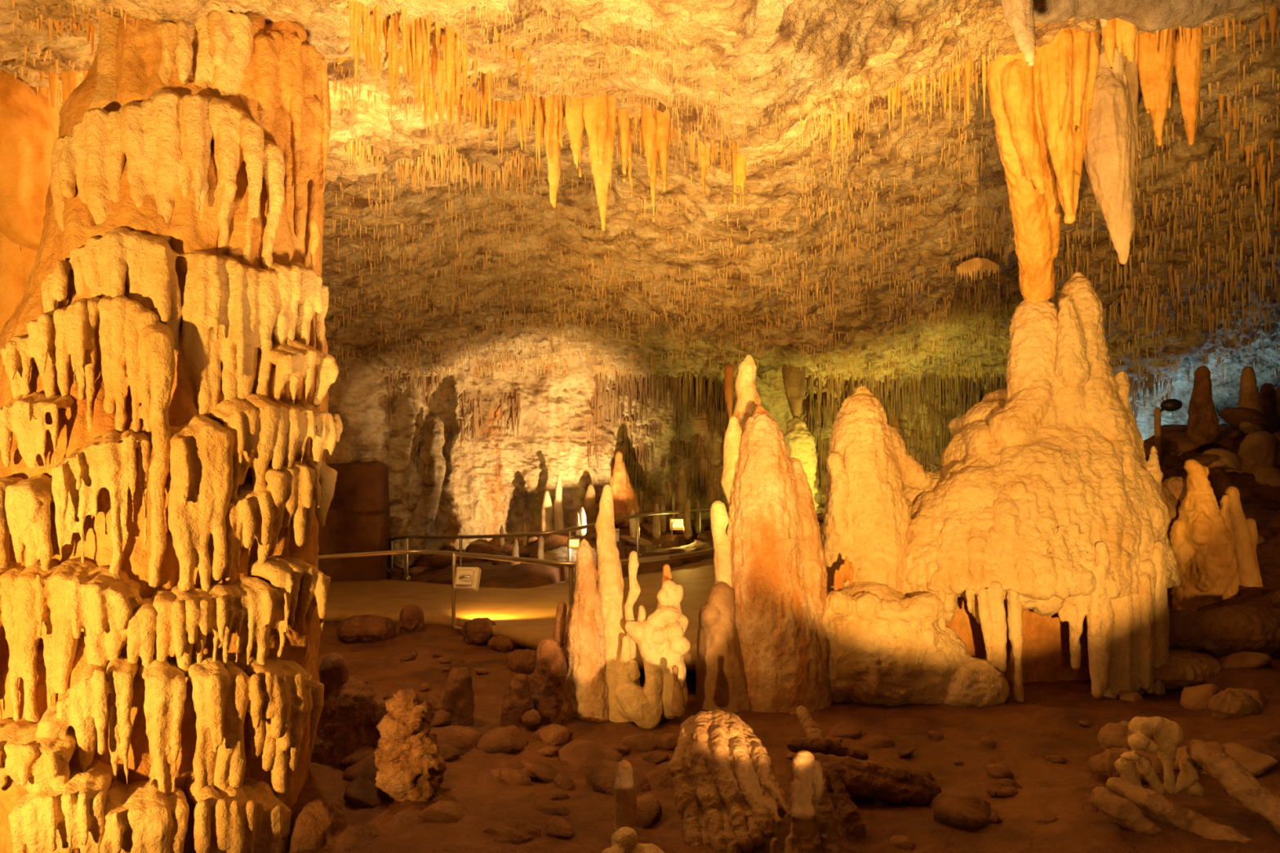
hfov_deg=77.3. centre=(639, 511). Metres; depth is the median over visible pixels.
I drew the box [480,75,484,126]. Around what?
stalactite
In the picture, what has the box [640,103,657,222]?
stalactite
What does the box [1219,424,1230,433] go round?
rock
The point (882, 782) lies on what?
rock
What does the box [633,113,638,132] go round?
stalactite
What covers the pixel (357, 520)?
door
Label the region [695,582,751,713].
stalagmite
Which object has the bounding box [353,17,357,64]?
stalactite
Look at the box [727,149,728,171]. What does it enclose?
stalactite
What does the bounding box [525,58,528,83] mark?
stalactite
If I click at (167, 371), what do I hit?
column
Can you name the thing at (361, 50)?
stalactite
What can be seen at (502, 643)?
boulder
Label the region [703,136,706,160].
stalactite
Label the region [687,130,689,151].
stalactite
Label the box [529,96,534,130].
stalactite
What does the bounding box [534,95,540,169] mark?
stalactite
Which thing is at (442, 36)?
stalactite
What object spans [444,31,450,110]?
stalactite
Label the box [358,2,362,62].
stalactite
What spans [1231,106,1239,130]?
stalactite
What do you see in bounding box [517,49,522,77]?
stalactite
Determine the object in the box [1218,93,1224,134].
stalactite
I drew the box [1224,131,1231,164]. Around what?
stalactite
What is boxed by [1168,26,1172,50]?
stalactite
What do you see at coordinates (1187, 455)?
rock
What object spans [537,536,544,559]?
stalagmite
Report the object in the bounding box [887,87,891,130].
stalactite
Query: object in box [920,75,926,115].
stalactite
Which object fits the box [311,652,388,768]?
outcrop
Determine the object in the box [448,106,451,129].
stalactite
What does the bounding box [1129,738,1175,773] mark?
rock
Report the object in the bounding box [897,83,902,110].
stalactite
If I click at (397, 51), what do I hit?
stalactite
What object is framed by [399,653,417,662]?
rock
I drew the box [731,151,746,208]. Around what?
stalactite
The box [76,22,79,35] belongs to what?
stalactite
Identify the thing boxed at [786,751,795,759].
rock
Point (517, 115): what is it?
stalactite
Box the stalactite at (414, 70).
[413,49,416,104]
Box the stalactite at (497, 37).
[496,32,498,44]
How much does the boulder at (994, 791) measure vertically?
0.085 m
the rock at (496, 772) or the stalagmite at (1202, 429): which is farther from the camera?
the stalagmite at (1202, 429)
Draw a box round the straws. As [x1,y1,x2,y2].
[12,0,1279,384]
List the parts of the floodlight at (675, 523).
bracket arm, lamp glass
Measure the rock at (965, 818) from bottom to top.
0.264 m
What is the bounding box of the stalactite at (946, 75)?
[942,71,948,113]
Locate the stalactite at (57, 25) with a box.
[55,21,59,42]
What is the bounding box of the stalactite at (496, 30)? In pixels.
[494,27,497,40]
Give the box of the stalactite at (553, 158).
[546,94,564,207]
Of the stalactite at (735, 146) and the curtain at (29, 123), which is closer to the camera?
the curtain at (29, 123)
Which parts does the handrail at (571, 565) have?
bent post, rail, post, post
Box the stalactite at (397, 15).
[395,12,400,37]
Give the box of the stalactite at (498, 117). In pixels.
[497,113,500,153]
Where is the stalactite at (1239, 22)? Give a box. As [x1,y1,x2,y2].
[1237,18,1242,32]
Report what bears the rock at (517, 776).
on the floor
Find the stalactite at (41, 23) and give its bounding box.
[39,17,44,30]
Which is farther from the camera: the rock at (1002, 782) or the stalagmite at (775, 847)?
the rock at (1002, 782)
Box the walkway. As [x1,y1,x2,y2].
[324,558,715,670]
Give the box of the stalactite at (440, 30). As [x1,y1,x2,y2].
[437,27,442,65]
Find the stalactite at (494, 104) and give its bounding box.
[492,100,495,125]
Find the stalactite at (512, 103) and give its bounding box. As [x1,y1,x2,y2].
[509,100,515,119]
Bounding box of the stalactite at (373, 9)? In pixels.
[372,7,376,37]
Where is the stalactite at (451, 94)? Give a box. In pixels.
[450,93,452,117]
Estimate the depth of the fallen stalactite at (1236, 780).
5.24 m
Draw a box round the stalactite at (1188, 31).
[1184,26,1191,56]
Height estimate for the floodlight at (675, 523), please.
0.843 m
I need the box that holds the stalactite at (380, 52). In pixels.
[378,51,382,71]
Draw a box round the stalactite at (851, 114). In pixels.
[848,111,853,145]
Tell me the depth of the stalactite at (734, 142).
7.30 m
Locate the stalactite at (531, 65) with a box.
[529,62,533,76]
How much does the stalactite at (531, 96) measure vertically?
0.236 m
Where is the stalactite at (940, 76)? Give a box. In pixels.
[937,73,942,91]
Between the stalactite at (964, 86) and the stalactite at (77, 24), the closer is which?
the stalactite at (77, 24)
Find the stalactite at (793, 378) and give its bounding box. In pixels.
[782,364,805,417]
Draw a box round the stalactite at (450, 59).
[444,25,455,125]
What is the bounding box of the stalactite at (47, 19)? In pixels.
[47,18,53,40]
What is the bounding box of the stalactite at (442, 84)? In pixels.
[441,60,444,96]
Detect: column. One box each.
[0,10,342,852]
[786,737,868,759]
[795,706,825,738]
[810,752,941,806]
[828,768,870,845]
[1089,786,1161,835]
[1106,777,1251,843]
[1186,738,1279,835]
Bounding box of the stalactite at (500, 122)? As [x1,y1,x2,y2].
[499,100,502,138]
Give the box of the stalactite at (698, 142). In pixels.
[697,138,699,171]
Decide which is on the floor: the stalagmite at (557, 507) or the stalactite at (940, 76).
the stalagmite at (557, 507)
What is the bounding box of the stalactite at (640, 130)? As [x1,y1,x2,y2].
[639,120,642,160]
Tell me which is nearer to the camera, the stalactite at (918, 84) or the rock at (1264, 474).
the stalactite at (918, 84)
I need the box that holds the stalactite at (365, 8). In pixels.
[361,4,368,53]
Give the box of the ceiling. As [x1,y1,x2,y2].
[0,0,1279,396]
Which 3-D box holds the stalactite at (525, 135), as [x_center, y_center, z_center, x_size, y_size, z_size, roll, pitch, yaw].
[-1.058,-3.635,7.429,0.057,0.596,0.057,0,0,-11]
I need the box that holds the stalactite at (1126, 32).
[1115,17,1137,62]
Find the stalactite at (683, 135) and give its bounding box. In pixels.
[682,133,684,165]
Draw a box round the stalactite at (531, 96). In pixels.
[529,96,532,115]
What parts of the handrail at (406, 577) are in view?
post, post, post, post, rail, post, post, post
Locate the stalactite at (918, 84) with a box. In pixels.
[917,82,920,102]
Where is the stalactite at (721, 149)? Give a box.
[720,137,723,170]
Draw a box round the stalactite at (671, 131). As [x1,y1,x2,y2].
[670,121,673,145]
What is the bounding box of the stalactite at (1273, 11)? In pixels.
[1268,5,1278,50]
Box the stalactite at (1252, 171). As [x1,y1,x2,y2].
[1250,165,1256,194]
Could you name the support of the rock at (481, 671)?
on the floor
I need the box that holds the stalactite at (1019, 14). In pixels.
[1000,0,1035,66]
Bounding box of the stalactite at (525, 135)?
[524,122,527,151]
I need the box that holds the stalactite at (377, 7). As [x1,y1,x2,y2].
[374,4,380,75]
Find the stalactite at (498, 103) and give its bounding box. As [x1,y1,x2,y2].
[495,99,502,120]
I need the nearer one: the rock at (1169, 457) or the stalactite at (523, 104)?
the stalactite at (523, 104)
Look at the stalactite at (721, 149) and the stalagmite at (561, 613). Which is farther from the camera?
the stalagmite at (561, 613)
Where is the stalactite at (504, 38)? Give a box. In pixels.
[502,36,506,59]
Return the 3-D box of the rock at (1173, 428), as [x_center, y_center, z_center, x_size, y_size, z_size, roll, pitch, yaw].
[13.219,-1.783,19.198,1.176,0.692,1.154,0,0,4]
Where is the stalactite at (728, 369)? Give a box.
[724,363,733,419]
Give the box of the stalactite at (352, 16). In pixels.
[347,0,355,57]
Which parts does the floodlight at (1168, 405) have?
post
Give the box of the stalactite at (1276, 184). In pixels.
[1274,180,1278,223]
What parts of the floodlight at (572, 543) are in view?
bracket arm, lamp glass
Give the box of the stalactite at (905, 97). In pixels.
[904,95,907,116]
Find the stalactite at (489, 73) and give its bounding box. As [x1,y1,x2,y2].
[485,70,492,122]
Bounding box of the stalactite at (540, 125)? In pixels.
[535,96,542,143]
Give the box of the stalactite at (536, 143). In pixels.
[534,102,537,168]
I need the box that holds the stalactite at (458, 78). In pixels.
[455,57,462,106]
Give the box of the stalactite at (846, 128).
[844,114,848,149]
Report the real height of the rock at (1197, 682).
0.330 m
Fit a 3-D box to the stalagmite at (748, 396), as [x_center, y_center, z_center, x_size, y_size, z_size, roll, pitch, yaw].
[1.235,-0.304,9.603,0.413,3.148,0.412,0,0,-41]
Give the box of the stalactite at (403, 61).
[401,32,407,76]
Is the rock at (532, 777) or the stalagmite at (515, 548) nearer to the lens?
the rock at (532, 777)
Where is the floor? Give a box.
[281,423,1279,852]
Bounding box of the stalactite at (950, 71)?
[948,70,951,120]
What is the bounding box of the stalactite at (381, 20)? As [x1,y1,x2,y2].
[379,17,383,43]
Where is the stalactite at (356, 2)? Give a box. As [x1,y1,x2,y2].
[354,0,359,38]
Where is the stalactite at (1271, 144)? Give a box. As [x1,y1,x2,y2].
[1269,137,1274,167]
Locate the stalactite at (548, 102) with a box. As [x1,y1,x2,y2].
[544,94,554,158]
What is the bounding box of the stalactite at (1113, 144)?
[1083,35,1141,264]
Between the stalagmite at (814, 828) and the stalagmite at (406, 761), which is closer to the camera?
the stalagmite at (814, 828)
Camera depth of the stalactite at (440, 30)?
5.28 m
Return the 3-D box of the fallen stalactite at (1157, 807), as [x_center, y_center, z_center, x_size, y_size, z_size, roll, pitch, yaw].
[3.524,2.054,5.195,0.883,0.463,0.252,0,0,37]
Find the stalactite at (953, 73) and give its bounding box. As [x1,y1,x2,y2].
[951,68,954,84]
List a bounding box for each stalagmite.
[373,688,446,801]
[443,666,475,725]
[498,524,504,546]
[500,673,540,728]
[510,538,519,564]
[522,522,527,546]
[528,637,573,725]
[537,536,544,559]
[540,490,552,531]
[552,601,566,648]
[553,474,564,533]
[561,604,573,664]
[565,538,608,722]
[575,513,580,535]
[578,506,586,536]
[583,484,597,524]
[595,484,639,722]
[609,450,640,528]
[613,760,636,832]
[614,620,663,728]
[616,551,640,719]
[629,509,636,538]
[636,579,690,719]
[639,491,644,524]
[652,502,660,539]
[659,494,666,533]
[662,564,672,583]
[666,480,672,531]
[667,709,791,852]
[670,665,685,717]
[674,467,687,532]
[683,497,692,540]
[694,500,699,533]
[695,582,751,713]
[710,500,731,586]
[720,415,742,506]
[726,404,832,714]
[733,354,760,432]
[769,837,782,852]
[783,415,818,523]
[783,750,847,852]
[1160,475,1186,599]
[1169,458,1239,610]
[1185,365,1219,446]
[1224,486,1262,587]
[1237,365,1266,434]
[1259,382,1277,415]
[1275,386,1279,417]
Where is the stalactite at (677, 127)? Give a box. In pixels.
[676,127,680,142]
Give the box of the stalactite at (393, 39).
[391,14,397,98]
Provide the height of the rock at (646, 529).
0.452 m
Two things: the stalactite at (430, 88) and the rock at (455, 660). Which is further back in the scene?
the rock at (455, 660)
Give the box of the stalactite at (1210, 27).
[1208,25,1211,37]
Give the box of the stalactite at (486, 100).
[484,90,488,126]
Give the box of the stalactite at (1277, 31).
[1275,28,1279,41]
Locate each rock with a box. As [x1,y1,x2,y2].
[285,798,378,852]
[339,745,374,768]
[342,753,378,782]
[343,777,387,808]
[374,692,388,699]
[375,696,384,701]
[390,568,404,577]
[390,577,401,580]
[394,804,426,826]
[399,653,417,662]
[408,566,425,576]
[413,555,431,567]
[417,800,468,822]
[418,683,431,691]
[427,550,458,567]
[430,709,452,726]
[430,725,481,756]
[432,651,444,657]
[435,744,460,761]
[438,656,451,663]
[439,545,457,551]
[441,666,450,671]
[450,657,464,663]
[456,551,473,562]
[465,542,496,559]
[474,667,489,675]
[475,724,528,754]
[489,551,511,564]
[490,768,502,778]
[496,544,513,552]
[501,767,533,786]
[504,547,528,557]
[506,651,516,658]
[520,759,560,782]
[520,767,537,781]
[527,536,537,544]
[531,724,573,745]
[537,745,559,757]
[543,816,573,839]
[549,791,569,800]
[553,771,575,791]
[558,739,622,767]
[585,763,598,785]
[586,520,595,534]
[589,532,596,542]
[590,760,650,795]
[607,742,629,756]
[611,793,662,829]
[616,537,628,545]
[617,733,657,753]
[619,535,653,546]
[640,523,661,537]
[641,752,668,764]
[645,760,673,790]
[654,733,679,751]
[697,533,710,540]
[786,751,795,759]
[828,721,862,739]
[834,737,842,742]
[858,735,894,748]
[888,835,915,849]
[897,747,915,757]
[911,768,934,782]
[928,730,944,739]
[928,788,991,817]
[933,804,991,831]
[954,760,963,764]
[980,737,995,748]
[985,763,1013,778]
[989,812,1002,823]
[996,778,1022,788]
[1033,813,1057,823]
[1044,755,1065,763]
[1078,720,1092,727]
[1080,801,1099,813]
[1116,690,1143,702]
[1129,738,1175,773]
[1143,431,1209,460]
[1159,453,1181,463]
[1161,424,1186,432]
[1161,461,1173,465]
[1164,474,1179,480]
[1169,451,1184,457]
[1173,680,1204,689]
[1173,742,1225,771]
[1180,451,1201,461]
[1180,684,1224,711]
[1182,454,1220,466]
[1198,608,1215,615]
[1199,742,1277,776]
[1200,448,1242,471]
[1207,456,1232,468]
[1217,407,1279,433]
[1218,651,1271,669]
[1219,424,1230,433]
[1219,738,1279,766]
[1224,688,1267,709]
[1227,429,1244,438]
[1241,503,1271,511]
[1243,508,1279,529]
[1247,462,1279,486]
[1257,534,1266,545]
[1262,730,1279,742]
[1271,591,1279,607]
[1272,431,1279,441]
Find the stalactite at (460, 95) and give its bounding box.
[457,94,462,136]
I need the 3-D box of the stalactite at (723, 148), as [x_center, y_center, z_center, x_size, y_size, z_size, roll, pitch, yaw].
[0.783,-3.331,7.525,0.045,0.350,0.045,0,0,-45]
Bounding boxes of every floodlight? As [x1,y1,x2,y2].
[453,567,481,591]
[567,536,580,580]
[615,528,619,542]
[669,517,683,534]
[1154,399,1182,462]
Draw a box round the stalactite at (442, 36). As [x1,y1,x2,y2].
[441,35,445,86]
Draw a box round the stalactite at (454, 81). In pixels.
[451,63,456,124]
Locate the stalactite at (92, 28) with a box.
[90,25,95,54]
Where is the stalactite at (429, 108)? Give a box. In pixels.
[428,93,431,121]
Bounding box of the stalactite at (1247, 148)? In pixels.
[1244,145,1251,167]
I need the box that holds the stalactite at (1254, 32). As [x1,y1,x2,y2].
[1252,31,1255,53]
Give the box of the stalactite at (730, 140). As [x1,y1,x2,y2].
[728,140,731,166]
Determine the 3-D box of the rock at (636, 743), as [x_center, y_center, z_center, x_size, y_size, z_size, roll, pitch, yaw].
[0.011,2.177,7.438,0.405,0.201,0.369,0,0,-44]
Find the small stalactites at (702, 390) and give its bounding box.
[385,371,1173,513]
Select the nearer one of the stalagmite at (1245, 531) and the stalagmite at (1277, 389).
the stalagmite at (1245, 531)
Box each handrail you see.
[318,514,824,631]
[389,507,728,582]
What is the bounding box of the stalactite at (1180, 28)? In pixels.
[1178,26,1183,50]
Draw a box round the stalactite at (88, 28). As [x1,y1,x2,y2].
[85,22,91,43]
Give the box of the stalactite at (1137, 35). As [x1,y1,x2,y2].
[1135,33,1138,66]
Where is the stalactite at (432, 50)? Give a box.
[431,49,432,85]
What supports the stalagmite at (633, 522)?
on the floor
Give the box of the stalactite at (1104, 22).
[1098,18,1108,26]
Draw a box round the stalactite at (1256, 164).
[1255,160,1259,182]
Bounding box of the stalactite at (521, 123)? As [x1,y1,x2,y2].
[520,104,522,150]
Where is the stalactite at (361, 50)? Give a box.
[357,34,363,57]
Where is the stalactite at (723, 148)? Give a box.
[722,148,724,175]
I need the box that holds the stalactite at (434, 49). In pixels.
[431,35,436,106]
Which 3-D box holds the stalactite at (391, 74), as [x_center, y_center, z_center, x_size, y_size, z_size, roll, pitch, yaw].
[-1.776,-3.127,5.737,0.049,0.464,0.049,-1,1,-10]
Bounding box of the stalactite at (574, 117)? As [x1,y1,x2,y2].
[564,94,584,177]
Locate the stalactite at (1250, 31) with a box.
[1248,27,1252,56]
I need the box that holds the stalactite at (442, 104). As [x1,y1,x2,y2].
[440,89,445,136]
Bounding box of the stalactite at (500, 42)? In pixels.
[498,40,502,62]
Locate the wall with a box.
[325,349,1239,574]
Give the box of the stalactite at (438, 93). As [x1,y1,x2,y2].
[438,93,440,116]
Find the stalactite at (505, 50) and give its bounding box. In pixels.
[505,49,507,66]
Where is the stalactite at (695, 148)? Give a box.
[693,142,696,167]
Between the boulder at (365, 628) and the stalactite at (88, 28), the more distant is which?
the boulder at (365, 628)
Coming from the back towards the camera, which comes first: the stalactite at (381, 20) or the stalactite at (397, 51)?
the stalactite at (397, 51)
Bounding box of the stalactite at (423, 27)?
[422,24,424,41]
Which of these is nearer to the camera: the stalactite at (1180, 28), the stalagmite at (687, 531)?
the stalactite at (1180, 28)
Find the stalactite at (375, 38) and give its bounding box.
[374,38,379,88]
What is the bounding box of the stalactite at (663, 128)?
[656,109,670,191]
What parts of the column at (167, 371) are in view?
stem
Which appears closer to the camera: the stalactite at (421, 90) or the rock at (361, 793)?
the rock at (361, 793)
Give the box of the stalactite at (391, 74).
[390,62,393,105]
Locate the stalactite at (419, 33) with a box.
[415,17,422,98]
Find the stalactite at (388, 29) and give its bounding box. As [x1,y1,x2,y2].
[387,26,391,69]
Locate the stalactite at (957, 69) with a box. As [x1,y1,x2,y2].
[955,63,961,86]
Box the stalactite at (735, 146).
[735,146,737,173]
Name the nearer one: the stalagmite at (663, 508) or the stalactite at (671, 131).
the stalactite at (671, 131)
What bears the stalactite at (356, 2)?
hanging from the ceiling
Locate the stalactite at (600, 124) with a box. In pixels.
[582,93,617,231]
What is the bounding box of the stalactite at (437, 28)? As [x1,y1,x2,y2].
[434,22,439,48]
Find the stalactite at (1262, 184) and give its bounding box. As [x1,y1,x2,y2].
[1258,164,1266,210]
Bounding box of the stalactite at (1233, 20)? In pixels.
[1231,16,1235,53]
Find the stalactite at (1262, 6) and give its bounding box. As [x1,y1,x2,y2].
[1260,4,1263,16]
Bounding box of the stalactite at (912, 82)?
[909,80,915,98]
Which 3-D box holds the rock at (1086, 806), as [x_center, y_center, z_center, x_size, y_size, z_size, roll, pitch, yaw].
[3.133,2.073,5.551,0.116,0.071,0.166,0,0,-9]
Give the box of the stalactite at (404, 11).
[400,8,406,70]
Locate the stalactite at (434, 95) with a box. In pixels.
[432,91,435,137]
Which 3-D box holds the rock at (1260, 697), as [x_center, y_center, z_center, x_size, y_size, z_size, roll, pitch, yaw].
[5.854,1.845,7.720,0.335,0.266,0.474,0,0,25]
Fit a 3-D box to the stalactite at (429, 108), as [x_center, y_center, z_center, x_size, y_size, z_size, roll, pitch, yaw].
[-1.696,-3.288,6.462,0.041,0.322,0.043,0,-1,-17]
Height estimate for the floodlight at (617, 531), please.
0.320 m
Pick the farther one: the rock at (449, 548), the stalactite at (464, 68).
the rock at (449, 548)
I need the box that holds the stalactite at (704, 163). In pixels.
[698,142,711,195]
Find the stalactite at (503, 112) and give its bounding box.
[501,106,504,162]
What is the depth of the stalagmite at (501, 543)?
19.46 m
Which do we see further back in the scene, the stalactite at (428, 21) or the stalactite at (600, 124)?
the stalactite at (600, 124)
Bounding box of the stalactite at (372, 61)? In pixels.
[371,48,374,84]
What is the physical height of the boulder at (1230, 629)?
0.577 m
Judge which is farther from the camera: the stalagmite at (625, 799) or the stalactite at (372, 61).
the stalactite at (372, 61)
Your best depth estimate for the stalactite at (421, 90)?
6.48 m
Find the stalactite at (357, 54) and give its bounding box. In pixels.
[354,40,358,80]
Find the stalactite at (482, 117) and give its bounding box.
[480,106,483,138]
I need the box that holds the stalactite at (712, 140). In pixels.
[710,138,715,164]
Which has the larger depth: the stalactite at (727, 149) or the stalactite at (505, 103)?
the stalactite at (727, 149)
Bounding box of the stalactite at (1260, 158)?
[1257,152,1264,173]
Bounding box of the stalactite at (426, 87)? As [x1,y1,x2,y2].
[422,29,431,115]
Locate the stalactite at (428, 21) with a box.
[424,15,431,54]
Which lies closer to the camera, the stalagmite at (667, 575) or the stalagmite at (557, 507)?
the stalagmite at (667, 575)
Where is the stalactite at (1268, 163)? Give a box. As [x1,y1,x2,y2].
[1266,160,1271,195]
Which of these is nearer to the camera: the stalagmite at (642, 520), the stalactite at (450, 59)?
the stalactite at (450, 59)
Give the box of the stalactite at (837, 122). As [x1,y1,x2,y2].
[834,120,838,149]
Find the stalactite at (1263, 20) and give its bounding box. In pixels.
[1258,14,1266,44]
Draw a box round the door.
[318,461,390,581]
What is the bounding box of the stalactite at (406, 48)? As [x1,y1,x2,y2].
[406,48,408,86]
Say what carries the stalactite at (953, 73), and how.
hanging from the ceiling
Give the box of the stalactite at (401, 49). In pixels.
[400,47,402,62]
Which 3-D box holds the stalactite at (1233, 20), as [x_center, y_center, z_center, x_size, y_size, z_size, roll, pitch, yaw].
[6.304,-5.069,8.492,0.043,0.426,0.043,-2,-1,30]
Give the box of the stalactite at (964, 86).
[962,70,966,125]
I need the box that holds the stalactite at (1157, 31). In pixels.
[1155,30,1159,44]
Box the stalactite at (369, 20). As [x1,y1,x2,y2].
[365,17,371,76]
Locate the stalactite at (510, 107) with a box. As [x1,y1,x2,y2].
[507,101,511,137]
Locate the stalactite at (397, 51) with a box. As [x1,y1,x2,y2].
[395,50,399,108]
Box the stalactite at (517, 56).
[515,49,518,63]
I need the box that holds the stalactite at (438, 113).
[436,97,439,128]
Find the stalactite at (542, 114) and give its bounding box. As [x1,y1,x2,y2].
[540,98,546,151]
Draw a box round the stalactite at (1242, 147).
[1240,138,1243,157]
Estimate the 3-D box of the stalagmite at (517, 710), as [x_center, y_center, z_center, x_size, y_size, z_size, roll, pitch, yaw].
[-1.167,2.062,7.769,0.415,0.956,0.516,0,0,-5]
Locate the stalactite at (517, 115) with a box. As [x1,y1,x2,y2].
[514,99,520,140]
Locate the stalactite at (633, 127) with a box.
[632,121,635,154]
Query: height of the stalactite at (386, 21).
0.268 m
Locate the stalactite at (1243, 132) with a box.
[1241,124,1245,146]
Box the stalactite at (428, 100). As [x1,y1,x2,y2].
[426,100,428,133]
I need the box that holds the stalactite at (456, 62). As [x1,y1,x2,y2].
[454,36,459,69]
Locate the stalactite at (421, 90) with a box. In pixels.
[418,88,423,105]
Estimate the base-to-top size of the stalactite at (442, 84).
0.304 m
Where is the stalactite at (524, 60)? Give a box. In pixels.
[522,53,526,66]
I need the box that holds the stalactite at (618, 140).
[617,140,620,163]
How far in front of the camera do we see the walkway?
14.37 m
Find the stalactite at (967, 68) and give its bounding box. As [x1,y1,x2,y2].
[964,57,971,123]
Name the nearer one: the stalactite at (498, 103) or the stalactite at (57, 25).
the stalactite at (57, 25)
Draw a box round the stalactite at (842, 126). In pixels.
[839,119,844,146]
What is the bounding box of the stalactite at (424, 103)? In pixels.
[423,94,426,126]
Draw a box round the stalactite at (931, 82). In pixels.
[929,80,933,117]
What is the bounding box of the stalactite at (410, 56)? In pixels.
[406,23,413,83]
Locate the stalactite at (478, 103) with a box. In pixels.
[476,97,479,143]
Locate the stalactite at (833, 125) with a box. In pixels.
[830,115,835,159]
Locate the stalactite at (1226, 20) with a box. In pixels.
[1223,17,1229,44]
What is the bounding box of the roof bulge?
[981,0,1252,31]
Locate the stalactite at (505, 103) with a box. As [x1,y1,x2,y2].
[502,100,509,131]
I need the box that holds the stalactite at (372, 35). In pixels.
[369,21,375,60]
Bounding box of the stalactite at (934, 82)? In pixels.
[933,79,936,103]
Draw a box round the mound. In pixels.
[821,271,1182,707]
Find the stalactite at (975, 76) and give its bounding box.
[973,71,978,99]
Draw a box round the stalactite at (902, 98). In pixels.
[901,96,903,135]
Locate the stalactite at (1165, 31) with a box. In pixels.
[1162,27,1168,62]
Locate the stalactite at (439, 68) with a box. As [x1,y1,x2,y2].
[436,57,442,111]
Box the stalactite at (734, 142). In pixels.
[733,142,735,171]
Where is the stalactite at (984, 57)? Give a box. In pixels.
[982,54,986,116]
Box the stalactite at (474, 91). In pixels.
[471,88,476,129]
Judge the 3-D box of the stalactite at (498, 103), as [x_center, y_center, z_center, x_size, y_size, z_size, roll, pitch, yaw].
[-1.232,-3.584,7.058,0.113,0.277,0.113,-2,0,31]
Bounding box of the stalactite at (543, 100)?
[542,96,546,119]
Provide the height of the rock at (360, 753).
0.274 m
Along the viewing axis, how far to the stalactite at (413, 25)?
5.25 m
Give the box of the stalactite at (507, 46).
[506,44,508,57]
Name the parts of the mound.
knob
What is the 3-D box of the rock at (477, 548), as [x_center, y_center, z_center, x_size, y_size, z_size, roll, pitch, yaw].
[-4.247,1.100,21.248,0.716,0.509,0.815,0,0,24]
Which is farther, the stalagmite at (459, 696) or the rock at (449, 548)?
the rock at (449, 548)
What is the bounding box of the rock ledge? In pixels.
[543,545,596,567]
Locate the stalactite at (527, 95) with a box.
[524,91,530,132]
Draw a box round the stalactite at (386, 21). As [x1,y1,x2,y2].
[382,17,389,55]
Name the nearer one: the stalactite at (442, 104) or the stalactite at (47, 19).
the stalactite at (47, 19)
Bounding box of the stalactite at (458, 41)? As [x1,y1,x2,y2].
[455,30,461,57]
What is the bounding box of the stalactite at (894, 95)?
[890,85,897,119]
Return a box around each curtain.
[0,70,59,333]
[336,56,350,64]
[1037,27,1100,223]
[1137,29,1175,146]
[1173,26,1203,145]
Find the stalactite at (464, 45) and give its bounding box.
[461,41,467,65]
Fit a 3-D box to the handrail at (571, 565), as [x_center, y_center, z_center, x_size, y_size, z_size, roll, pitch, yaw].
[1.725,0.909,15.047,16.190,1.998,3.924,0,0,-44]
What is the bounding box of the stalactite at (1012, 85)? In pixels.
[986,46,1061,302]
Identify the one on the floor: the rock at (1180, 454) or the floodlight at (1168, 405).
the rock at (1180, 454)
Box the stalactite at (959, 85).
[958,80,960,111]
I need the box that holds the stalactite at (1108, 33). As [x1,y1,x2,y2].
[1101,17,1115,70]
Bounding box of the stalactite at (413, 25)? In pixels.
[411,19,416,69]
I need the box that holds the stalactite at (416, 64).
[415,59,418,111]
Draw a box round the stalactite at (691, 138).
[689,137,691,162]
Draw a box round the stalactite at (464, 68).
[462,57,467,114]
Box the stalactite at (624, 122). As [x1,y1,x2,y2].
[616,108,631,199]
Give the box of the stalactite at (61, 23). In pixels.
[59,20,64,37]
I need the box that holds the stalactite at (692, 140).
[691,140,693,159]
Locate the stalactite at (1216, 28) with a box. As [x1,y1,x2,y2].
[1214,25,1217,37]
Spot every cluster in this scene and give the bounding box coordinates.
[39,69,88,107]
[955,257,999,290]
[1114,716,1204,796]
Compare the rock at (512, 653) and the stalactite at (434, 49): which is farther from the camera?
the rock at (512, 653)
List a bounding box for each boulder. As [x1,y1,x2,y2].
[335,614,395,644]
[398,604,424,632]
[418,694,444,711]
[460,787,569,844]
[461,617,496,645]
[488,634,524,652]
[508,648,537,674]
[986,785,1017,797]
[1087,747,1151,782]
[1097,720,1154,750]
[1153,648,1222,690]
[1168,609,1204,651]
[1199,604,1279,656]
[1208,688,1260,719]
[1224,431,1278,473]
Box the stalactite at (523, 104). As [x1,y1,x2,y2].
[520,97,527,133]
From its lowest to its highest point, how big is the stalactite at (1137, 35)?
0.567 m
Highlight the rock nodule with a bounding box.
[601,826,664,852]
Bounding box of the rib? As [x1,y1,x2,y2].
[383,377,445,568]
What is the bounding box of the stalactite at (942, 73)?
[942,72,943,90]
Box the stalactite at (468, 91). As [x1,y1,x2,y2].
[466,90,469,115]
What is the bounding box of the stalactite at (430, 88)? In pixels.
[429,87,433,135]
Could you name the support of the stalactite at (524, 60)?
hanging from the ceiling
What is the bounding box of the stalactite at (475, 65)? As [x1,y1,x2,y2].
[473,58,477,84]
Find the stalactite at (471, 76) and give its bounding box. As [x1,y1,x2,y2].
[469,74,473,117]
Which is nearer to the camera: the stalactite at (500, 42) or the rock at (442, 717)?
the stalactite at (500, 42)
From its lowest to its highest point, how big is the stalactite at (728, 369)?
1.641 m

